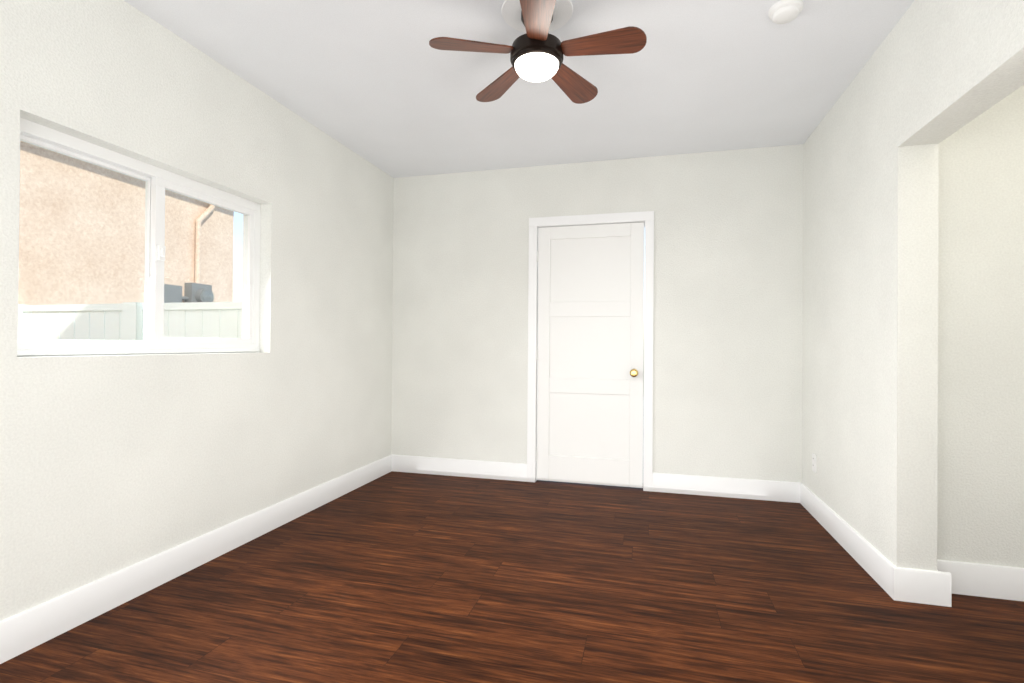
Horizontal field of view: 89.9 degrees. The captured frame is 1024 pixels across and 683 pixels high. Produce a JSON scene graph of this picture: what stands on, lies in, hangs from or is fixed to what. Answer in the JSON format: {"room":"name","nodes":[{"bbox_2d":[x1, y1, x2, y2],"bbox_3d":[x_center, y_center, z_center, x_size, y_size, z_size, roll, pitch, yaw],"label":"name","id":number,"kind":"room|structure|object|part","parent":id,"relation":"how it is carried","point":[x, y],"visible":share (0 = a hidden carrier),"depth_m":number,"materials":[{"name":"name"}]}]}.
{"room":"empty room","nodes":[
{"label":"empty room","id":0,"kind":"room"},
{"bbox_2d":[0,0,393,620],"bbox_3d":[-1.791,-0.168,1.933,0.200,2.522,5.600,0,0,15],"label":"wall","id":1,"kind":"structure","parent":0,"point":[110,464],"depth_m":2.42,"materials":[{"name":"beige paint"}]},
{"bbox_2d":[17,117,260,356],"bbox_3d":[-1.664,-0.375,2.420,0.096,0.868,1.242,0,0,15],"label":"window","id":2,"kind":"structure","parent":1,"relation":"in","point":[159,182],"depth_m":2.38,"materials":[{"name":"white plastic"}]},
{"bbox_2d":[0,454,391,663],"bbox_3d":[-1.696,1.023,1.900,0.015,0.140,5.200,0,0,15],"label":"baseboard","id":3,"kind":"structure","parent":1,"relation":"attached to","point":[28,629],"depth_m":2.28,"materials":[{"name":"white wood"}]},
{"bbox_2d":[0,471,1023,682],"bbox_3d":[0.205,1.155,1.397,4.350,0.100,5.600,0,0,15],"label":"floor","id":4,"kind":"structure","parent":0,"point":[397,577],"depth_m":2.14,"materials":[{"name":"brown wood"}]},
{"bbox_2d":[124,0,914,177],"bbox_3d":[0.225,-1.506,1.410,4.350,0.180,5.600,0,0,15],"label":"ceiling","id":5,"kind":"structure","parent":0,"point":[385,86],"depth_m":2.70,"materials":[{"name":"white paint"}]},
{"bbox_2d":[429,0,646,103],"bbox_3d":[0.127,-1.269,2.173,0.858,0.288,0.871,0,0,15],"label":"ceiling fan","id":6,"kind":"object","parent":5,"relation":"hanging from","point":[537,51],"visible":1,"depth_m":2.12,"materials":[{"name":"brown wood"}]},
{"bbox_2d":[768,0,803,23],"bbox_3d":[1.154,-1.385,2.165,0.132,0.040,0.132,0,0,15],"label":"smoke detector","id":7,"kind":"object","parent":5,"relation":"attached to","point":[783,11],"visible":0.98,"depth_m":2.14,"materials":[{"name":"white plastic"}]},
{"bbox_2d":[391,144,803,482],"bbox_3d":[0.629,-0.139,4.087,3.380,2.522,0.200,0,0,15],"label":"wall","id":8,"kind":"structure","parent":0,"point":[728,317],"depth_m":3.86,"materials":[{"name":"beige paint"}]},
{"bbox_2d":[392,454,526,481],"bbox_3d":[-0.446,1.045,4.251,1.173,0.140,0.015,0,0,15],"label":"baseboard","id":9,"kind":"structure","parent":8,"relation":"attached to","point":[400,463],"depth_m":4.24,"materials":[{"name":"white wood"}]},
{"bbox_2d":[536,222,643,487],"bbox_3d":[0.596,0.100,3.985,0.825,2.020,0.104,0,0,15],"label":"door","id":10,"kind":"structure","parent":8,"relation":"in","point":[590,331],"depth_m":4.01,"materials":[{"name":"white paint"}]},
{"bbox_3d":[0.921,0.239,3.880,0.064,0.064,0.069,0,0,15],"label":"door knob","id":11,"kind":"part","parent":10,"relation":"part of","materials":[{"name":"gold metal"}]},
{"bbox_2d":[527,211,653,491],"bbox_3d":[0.621,0.069,4.078,0.965,2.106,0.218,0,0,15],"label":"door frame","id":12,"kind":"structure","parent":8,"relation":"attached to","point":[645,217],"depth_m":3.97,"materials":[{"name":"white wood"}]},
{"bbox_2d":[652,472,795,502],"bbox_3d":[1.529,1.057,3.730,0.982,0.140,0.015,0,0,15],"label":"baseboard","id":13,"kind":"structure","parent":8,"relation":"attached to","point":[782,491],"depth_m":3.72,"materials":[{"name":"white wood"}]},
{"bbox_2d":[802,0,1023,570],"bbox_3d":[1.452,-0.148,1.077,0.150,2.522,5.200,0,0,15],"label":"wall","id":14,"kind":"structure","parent":0,"point":[913,316],"depth_m":1.99,"materials":[{"name":"beige paint"}]},
{"bbox_2d":[812,453,816,472],"bbox_3d":[1.959,0.787,3.329,0.010,0.116,0.072,0,0,15],"label":"electrical outlet plate","id":15,"kind":"object","parent":14,"relation":"attached to","point":[814,462],"visible":1,"depth_m":3.31,"materials":[{"name":"white plastic"}]},
{"bbox_2d":[796,482,903,600],"bbox_3d":[1.845,1.056,2.913,0.015,0.140,1.432,0,0,15],"label":"baseboard","id":16,"kind":"structure","parent":14,"relation":"attached to","point":[890,577],"depth_m":2.62,"materials":[{"name":"white wood"}]},
{"bbox_2d":[912,559,1023,600],"bbox_3d":[2.142,1.055,2.248,0.600,0.140,0.015,0,0,15],"label":"baseboard","id":17,"kind":"structure","parent":14,"relation":"attached to","point":[950,577],"depth_m":2.24,"materials":[{"name":"white wood"}]},
{"label":"outside","id":18,"kind":"structure","parent":0,"visible":0},
{"bbox_2d":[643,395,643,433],"bbox_3d":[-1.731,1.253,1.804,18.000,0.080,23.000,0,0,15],"label":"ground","id":19,"kind":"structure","parent":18,"point":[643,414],"depth_m":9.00,"materials":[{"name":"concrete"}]},
{"bbox_2d":[18,141,233,304],"bbox_3d":[-4.886,-1.630,0.227,0.570,5.620,12.300,0,0,15],"label":"wall","id":20,"kind":"structure","parent":19,"relation":"on","point":[32,273],"depth_m":4.65,"materials":[{"name":"paint"}]},
{"bbox_2d":[164,204,214,302],"bbox_3d":[-3.362,-1.850,5.670,0.233,3.300,1.120,0,0,15],"label":"meter","id":21,"kind":"object","parent":20,"relation":"attached to","point":[190,294],"depth_m":5.57,"materials":[{"name":"gray painted metal"},{"name":"glass"}]},
{"bbox_2d":[18,302,241,339],"bbox_3d":[-2.720,0.467,3.720,2.496,1.495,0.126,0,0,15],"label":"fence","id":22,"kind":"object","parent":19,"relation":"on","point":[96,315],"depth_m":3.74,"materials":[{"name":"white plastic"}]}
]}

